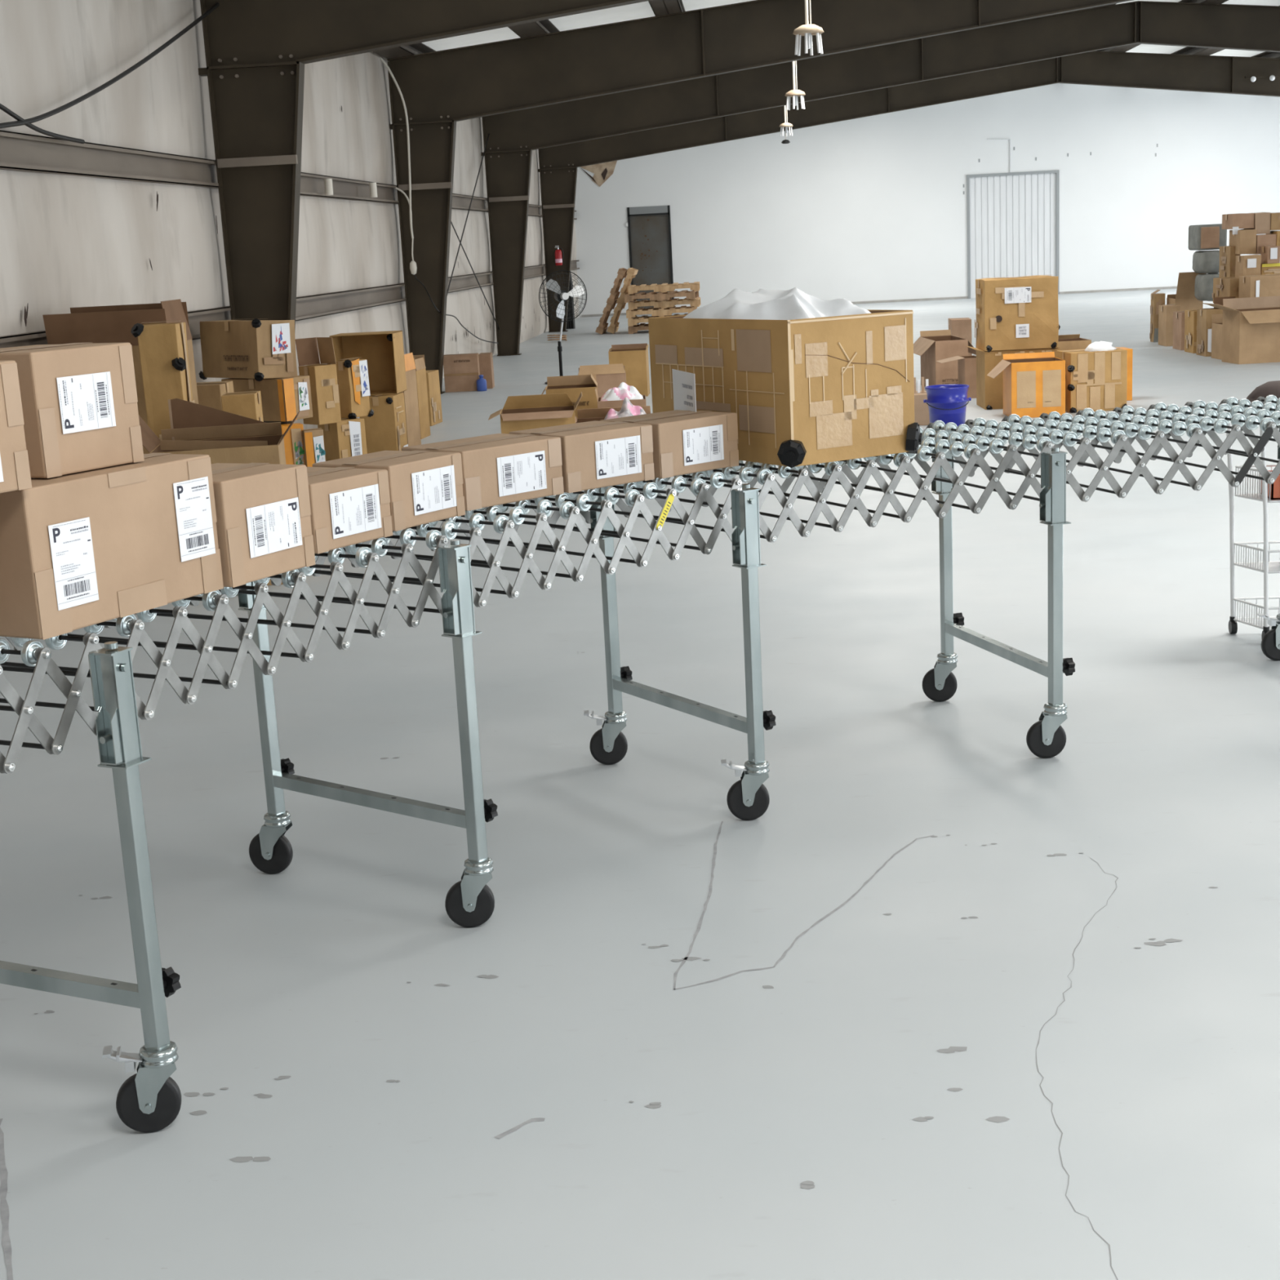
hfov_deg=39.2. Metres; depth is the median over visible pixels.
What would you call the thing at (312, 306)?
beam
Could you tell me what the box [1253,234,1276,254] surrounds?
carton
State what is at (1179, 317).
carton
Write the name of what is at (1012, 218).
door
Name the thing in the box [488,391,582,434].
carton
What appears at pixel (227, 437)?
carton
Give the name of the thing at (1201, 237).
woven bag
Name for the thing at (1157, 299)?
carton
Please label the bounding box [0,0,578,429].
wall
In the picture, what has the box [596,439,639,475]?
print
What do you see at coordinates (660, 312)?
wooden pallet
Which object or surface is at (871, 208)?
wall
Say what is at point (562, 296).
pedestal fan
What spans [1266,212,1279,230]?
carton
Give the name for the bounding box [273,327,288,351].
print
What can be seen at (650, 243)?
door
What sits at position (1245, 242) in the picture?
carton
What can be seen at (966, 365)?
carton
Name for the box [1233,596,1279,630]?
shelf
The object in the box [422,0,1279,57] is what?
skylight
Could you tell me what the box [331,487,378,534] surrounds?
print
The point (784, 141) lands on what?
pendant fixture
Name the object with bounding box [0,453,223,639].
carton
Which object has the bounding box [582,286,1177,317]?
baseboard
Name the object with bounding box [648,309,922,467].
carton
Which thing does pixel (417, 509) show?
print
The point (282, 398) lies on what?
carton
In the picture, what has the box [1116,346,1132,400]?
carton
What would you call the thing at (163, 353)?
carton
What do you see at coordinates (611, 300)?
wooden pallet
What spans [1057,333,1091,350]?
carton
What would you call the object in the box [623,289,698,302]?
wooden pallet
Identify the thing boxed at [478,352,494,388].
carton
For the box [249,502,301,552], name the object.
print
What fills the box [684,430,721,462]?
print
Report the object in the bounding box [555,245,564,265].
fire extinguisher
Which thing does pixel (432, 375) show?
carton
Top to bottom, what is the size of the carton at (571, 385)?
0.504 m
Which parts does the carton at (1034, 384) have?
tan panel, tan panel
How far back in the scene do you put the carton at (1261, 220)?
21.60 m
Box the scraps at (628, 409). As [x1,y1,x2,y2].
[604,397,645,419]
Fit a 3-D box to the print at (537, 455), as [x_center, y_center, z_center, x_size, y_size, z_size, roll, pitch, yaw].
[-0.302,-0.433,4.670,0.001,0.098,0.150,9,17,44]
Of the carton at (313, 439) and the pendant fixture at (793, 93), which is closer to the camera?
the carton at (313, 439)
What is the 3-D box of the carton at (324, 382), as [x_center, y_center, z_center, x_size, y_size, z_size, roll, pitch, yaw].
[-2.410,-1.942,13.479,0.224,0.633,0.217,9,17,43]
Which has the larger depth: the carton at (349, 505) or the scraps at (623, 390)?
the scraps at (623, 390)
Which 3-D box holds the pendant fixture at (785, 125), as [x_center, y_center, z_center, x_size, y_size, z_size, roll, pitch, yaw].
[2.400,-8.836,29.695,0.230,0.997,0.224,-2,12,4]
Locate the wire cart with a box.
[1226,422,1279,639]
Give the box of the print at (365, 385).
[361,363,368,395]
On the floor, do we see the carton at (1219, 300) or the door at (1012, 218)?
the carton at (1219, 300)
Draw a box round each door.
[626,204,674,309]
[966,169,1059,298]
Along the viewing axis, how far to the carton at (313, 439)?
12.61 m
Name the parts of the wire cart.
leg, leg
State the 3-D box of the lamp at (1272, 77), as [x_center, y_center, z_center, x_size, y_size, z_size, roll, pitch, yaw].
[11.401,-10.287,32.956,0.600,0.110,0.140,-2,12,4]
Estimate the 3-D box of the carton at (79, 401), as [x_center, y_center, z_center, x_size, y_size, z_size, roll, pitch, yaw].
[-1.140,-0.442,3.429,0.254,0.230,0.258,4,14,28]
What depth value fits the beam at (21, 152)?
12.11 m
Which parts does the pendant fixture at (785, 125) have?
cord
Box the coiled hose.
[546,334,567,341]
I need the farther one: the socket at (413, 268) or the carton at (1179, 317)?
the carton at (1179, 317)
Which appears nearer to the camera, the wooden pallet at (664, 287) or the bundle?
the bundle
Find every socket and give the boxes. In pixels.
[409,260,417,275]
[795,95,797,106]
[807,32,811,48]
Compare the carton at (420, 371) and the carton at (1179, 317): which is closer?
the carton at (420, 371)
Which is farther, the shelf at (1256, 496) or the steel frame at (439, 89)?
the steel frame at (439, 89)
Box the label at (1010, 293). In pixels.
[1007,288,1031,302]
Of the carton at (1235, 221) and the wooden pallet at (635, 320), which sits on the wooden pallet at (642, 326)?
the wooden pallet at (635, 320)
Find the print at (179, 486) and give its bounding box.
[177,478,213,556]
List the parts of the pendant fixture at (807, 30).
cord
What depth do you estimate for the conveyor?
4.75 m
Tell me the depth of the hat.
6.73 m
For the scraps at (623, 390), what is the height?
0.473 m
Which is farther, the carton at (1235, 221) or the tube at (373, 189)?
the carton at (1235, 221)
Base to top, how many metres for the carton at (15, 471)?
0.224 m
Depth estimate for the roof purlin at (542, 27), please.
19.79 m
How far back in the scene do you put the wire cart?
6.93 m
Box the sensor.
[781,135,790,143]
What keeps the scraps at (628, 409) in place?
in the carton at (593, 414)
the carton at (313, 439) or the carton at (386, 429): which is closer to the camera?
the carton at (313, 439)
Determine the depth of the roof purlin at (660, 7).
19.44 m
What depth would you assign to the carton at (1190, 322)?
21.45 m
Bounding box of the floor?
[0,288,1279,1279]
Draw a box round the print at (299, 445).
[294,440,304,464]
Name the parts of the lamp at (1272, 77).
bulb, bulb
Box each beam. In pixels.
[0,129,577,219]
[0,260,579,348]
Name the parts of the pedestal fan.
blade, blade, motor, blade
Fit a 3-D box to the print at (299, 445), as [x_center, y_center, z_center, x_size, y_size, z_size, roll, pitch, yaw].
[-2.387,-1.290,12.641,0.071,0.224,0.001,-8,13,-20]
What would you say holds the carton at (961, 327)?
on the floor
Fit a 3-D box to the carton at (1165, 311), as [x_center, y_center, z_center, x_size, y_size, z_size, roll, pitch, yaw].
[6.732,-4.009,22.889,0.196,0.513,0.389,-3,12,1]
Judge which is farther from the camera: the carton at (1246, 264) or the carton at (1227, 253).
the carton at (1227, 253)
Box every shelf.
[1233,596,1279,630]
[1234,464,1279,502]
[1234,541,1279,573]
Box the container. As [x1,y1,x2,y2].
[476,374,487,391]
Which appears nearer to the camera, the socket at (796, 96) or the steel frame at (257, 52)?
the steel frame at (257, 52)
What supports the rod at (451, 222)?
attached to the steel frame at (439, 89)
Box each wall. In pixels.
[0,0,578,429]
[573,83,1279,317]
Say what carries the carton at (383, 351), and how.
on the carton at (386, 429)
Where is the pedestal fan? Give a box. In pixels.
[538,270,586,384]
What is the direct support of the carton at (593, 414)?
on the floor
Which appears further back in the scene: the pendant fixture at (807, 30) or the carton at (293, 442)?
the pendant fixture at (807, 30)
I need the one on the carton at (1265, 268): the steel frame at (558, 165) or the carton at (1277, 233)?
the carton at (1277, 233)
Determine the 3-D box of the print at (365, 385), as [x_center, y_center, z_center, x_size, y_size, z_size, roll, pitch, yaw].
[-2.125,-2.020,13.903,0.001,0.246,0.090,5,15,31]
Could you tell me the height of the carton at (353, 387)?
0.467 m
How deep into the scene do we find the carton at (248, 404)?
11.26 m
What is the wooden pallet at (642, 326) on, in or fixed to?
on the floor
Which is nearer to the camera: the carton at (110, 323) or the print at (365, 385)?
the carton at (110, 323)
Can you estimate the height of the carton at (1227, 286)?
0.311 m
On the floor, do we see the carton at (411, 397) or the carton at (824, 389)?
the carton at (411, 397)
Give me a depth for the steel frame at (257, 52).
13.64 m
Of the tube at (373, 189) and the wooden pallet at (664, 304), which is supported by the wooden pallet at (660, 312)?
the wooden pallet at (664, 304)
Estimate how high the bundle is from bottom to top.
0.130 m
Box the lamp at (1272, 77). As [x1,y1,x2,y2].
[1244,74,1279,81]
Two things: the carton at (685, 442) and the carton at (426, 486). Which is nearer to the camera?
the carton at (426, 486)
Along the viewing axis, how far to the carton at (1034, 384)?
15.24 m
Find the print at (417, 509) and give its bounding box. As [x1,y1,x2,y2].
[413,466,453,511]
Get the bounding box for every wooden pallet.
[595,267,627,334]
[606,267,638,333]
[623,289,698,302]
[626,305,697,318]
[627,281,699,293]
[627,297,700,310]
[627,313,688,326]
[627,323,648,333]
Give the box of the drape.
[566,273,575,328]
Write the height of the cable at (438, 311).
1.237 m
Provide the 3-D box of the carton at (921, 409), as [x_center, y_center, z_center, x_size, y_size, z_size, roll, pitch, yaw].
[2.376,-1.968,15.244,0.233,0.265,0.352,-2,12,4]
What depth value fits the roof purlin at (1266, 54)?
33.92 m
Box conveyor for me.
[0,395,1279,1132]
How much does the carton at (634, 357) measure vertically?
0.541 m
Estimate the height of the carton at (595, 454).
0.154 m
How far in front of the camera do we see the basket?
6.76 m
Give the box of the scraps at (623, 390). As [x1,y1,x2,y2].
[600,382,643,401]
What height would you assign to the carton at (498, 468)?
0.153 m
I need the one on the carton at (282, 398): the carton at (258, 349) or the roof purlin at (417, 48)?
the carton at (258, 349)
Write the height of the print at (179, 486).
0.141 m
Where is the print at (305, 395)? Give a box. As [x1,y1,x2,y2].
[298,386,308,406]
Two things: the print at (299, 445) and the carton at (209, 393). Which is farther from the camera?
the print at (299, 445)
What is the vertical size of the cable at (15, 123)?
1.232 m
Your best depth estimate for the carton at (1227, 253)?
21.92 m
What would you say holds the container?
on the floor
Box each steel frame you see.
[198,0,651,424]
[386,0,1133,394]
[480,0,1279,355]
[537,50,1279,332]
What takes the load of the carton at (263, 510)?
on the conveyor
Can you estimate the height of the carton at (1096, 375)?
0.607 m
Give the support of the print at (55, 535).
attached to the carton at (85, 548)
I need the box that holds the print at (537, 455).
[500,453,545,489]
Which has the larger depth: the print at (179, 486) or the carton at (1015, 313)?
the carton at (1015, 313)
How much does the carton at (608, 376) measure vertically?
0.498 m
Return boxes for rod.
[447,133,489,293]
[450,222,499,329]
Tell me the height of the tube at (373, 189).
0.150 m
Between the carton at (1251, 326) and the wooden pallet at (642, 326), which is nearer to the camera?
the carton at (1251, 326)
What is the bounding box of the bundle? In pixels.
[913,377,928,393]
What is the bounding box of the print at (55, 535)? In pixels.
[52,520,97,604]
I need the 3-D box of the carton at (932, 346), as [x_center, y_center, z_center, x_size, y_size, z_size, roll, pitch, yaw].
[3.120,-2.882,18.516,0.608,0.562,0.899,-3,12,-1]
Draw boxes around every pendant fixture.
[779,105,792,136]
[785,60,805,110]
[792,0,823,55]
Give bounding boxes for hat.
[1238,380,1279,407]
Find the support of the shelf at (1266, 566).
attached to the wire cart
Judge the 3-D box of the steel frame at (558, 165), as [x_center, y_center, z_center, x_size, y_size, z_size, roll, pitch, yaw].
[7.819,-8.603,33.720,19.610,4.693,0.245,-2,12,4]
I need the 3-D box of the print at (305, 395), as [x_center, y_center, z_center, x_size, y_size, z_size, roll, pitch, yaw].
[-2.406,-1.748,12.879,0.001,0.154,0.094,5,15,31]
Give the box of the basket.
[1261,470,1279,499]
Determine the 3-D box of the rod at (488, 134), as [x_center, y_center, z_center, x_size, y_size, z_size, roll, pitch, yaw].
[-2.430,-5.333,24.279,0.018,3.270,6.908,-2,12,4]
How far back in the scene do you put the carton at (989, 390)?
16.09 m
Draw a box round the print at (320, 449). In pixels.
[315,440,325,462]
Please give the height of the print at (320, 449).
0.239 m
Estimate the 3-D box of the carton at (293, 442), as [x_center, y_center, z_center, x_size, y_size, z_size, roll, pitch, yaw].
[-2.441,-1.275,12.695,0.158,0.493,0.134,-8,13,-20]
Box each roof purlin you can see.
[373,42,435,58]
[508,19,559,37]
[648,0,685,16]
[1096,0,1228,52]
[1171,46,1224,55]
[1250,51,1279,57]
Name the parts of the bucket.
handle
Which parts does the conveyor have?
cross rod, cross rod, cross rod, cross rod, cross rod, brake lever, cross rod, support leg, knob, cross rod, cross rod, support leg, cross rod, cross rod, knob, cross rod, cross rod, cross rod, cross rod, support leg, cross rod, cross rod, knob, cross rod, cross rod, brake lever, cross rod, support leg, knob, cross rod, cross rod, cross rod, brake lever, cross rod, support leg, knob, cross rod, cross rod, cross rod, cross rod, cross rod, support leg, knob, cross rod, cross rod, cross rod, support leg, cross rod, knob, cross rod, cross rod, cross rod, cross rod, cross rod, cross rod, brake lever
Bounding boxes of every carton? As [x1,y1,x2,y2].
[0,342,144,478]
[0,360,31,493]
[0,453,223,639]
[42,298,198,453]
[130,320,195,452]
[137,398,299,585]
[196,381,233,410]
[199,318,297,381]
[211,462,315,587]
[221,375,313,421]
[221,391,263,422]
[280,423,305,465]
[295,337,340,425]
[301,427,325,466]
[306,466,392,554]
[312,450,465,531]
[317,417,367,461]
[329,330,406,395]
[335,357,373,419]
[359,392,408,453]
[401,352,421,446]
[401,433,564,511]
[413,355,430,439]
[426,369,442,426]
[443,352,479,392]
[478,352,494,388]
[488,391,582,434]
[509,420,654,493]
[541,373,597,418]
[574,405,650,422]
[577,363,626,397]
[595,387,646,408]
[600,409,738,478]
[608,343,649,396]
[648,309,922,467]
[913,329,976,386]
[914,390,929,425]
[936,355,976,398]
[948,317,971,355]
[966,346,1060,409]
[974,274,1060,352]
[986,351,1065,417]
[1056,340,1127,413]
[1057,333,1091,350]
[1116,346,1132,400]
[1149,289,1165,342]
[1158,303,1180,346]
[1166,271,1203,311]
[1172,311,1185,350]
[1184,309,1196,353]
[1195,307,1222,356]
[1200,296,1235,308]
[1203,295,1279,364]
[1211,313,1222,359]
[1212,276,1239,302]
[1219,244,1240,277]
[1221,212,1254,234]
[1228,228,1256,254]
[1235,253,1261,278]
[1238,273,1279,297]
[1250,212,1270,234]
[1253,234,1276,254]
[1260,244,1279,263]
[1260,262,1279,275]
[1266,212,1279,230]
[1266,231,1279,245]
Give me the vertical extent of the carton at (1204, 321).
0.542 m
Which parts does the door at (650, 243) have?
transom panel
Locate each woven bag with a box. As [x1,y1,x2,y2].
[1187,223,1226,250]
[1191,249,1219,274]
[1193,272,1219,301]
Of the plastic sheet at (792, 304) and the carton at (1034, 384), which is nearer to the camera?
the plastic sheet at (792, 304)
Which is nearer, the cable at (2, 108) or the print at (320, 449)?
the cable at (2, 108)
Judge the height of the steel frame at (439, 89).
4.693 m
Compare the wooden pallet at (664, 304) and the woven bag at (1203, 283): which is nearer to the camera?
the woven bag at (1203, 283)
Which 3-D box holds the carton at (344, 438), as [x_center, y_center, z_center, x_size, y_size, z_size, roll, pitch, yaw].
[-2.287,-1.499,13.863,0.265,0.411,0.280,9,17,43]
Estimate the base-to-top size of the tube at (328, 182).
0.150 m
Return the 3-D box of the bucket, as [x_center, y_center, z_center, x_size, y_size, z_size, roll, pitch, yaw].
[2.488,-1.873,14.564,0.356,0.362,0.356,4,14,29]
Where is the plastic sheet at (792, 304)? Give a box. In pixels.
[683,287,871,319]
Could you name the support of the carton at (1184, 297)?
on the floor
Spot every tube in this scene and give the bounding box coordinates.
[324,178,333,195]
[368,182,377,197]
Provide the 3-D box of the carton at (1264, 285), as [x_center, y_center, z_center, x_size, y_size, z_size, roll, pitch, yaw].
[7.321,-4.070,21.009,0.551,0.387,0.420,-3,12,0]
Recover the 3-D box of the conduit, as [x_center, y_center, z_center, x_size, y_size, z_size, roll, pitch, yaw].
[-2.744,-5.383,20.447,0.289,2.431,0.105,-2,12,4]
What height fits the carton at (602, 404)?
0.441 m
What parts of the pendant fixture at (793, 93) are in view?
cord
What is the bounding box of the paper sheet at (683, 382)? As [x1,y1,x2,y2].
[671,368,696,412]
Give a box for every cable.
[0,2,219,128]
[0,103,84,143]
[414,274,498,343]
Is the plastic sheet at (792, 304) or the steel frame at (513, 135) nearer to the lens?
the plastic sheet at (792, 304)
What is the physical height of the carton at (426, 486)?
0.158 m
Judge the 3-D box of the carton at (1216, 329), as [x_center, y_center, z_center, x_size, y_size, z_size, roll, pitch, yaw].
[6.618,-3.424,20.319,0.166,0.492,0.496,-3,12,-2]
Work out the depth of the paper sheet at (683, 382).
5.33 m
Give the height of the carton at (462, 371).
0.435 m
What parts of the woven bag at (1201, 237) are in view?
carton panel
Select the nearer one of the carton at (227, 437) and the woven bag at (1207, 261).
the carton at (227, 437)
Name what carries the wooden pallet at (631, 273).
on the floor
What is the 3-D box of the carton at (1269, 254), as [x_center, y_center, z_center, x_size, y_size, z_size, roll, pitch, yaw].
[7.503,-4.593,21.417,0.168,0.210,0.297,-2,12,2]
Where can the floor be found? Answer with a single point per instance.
(962, 1002)
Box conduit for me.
[380,56,417,275]
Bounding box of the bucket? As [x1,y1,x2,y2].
[923,384,971,426]

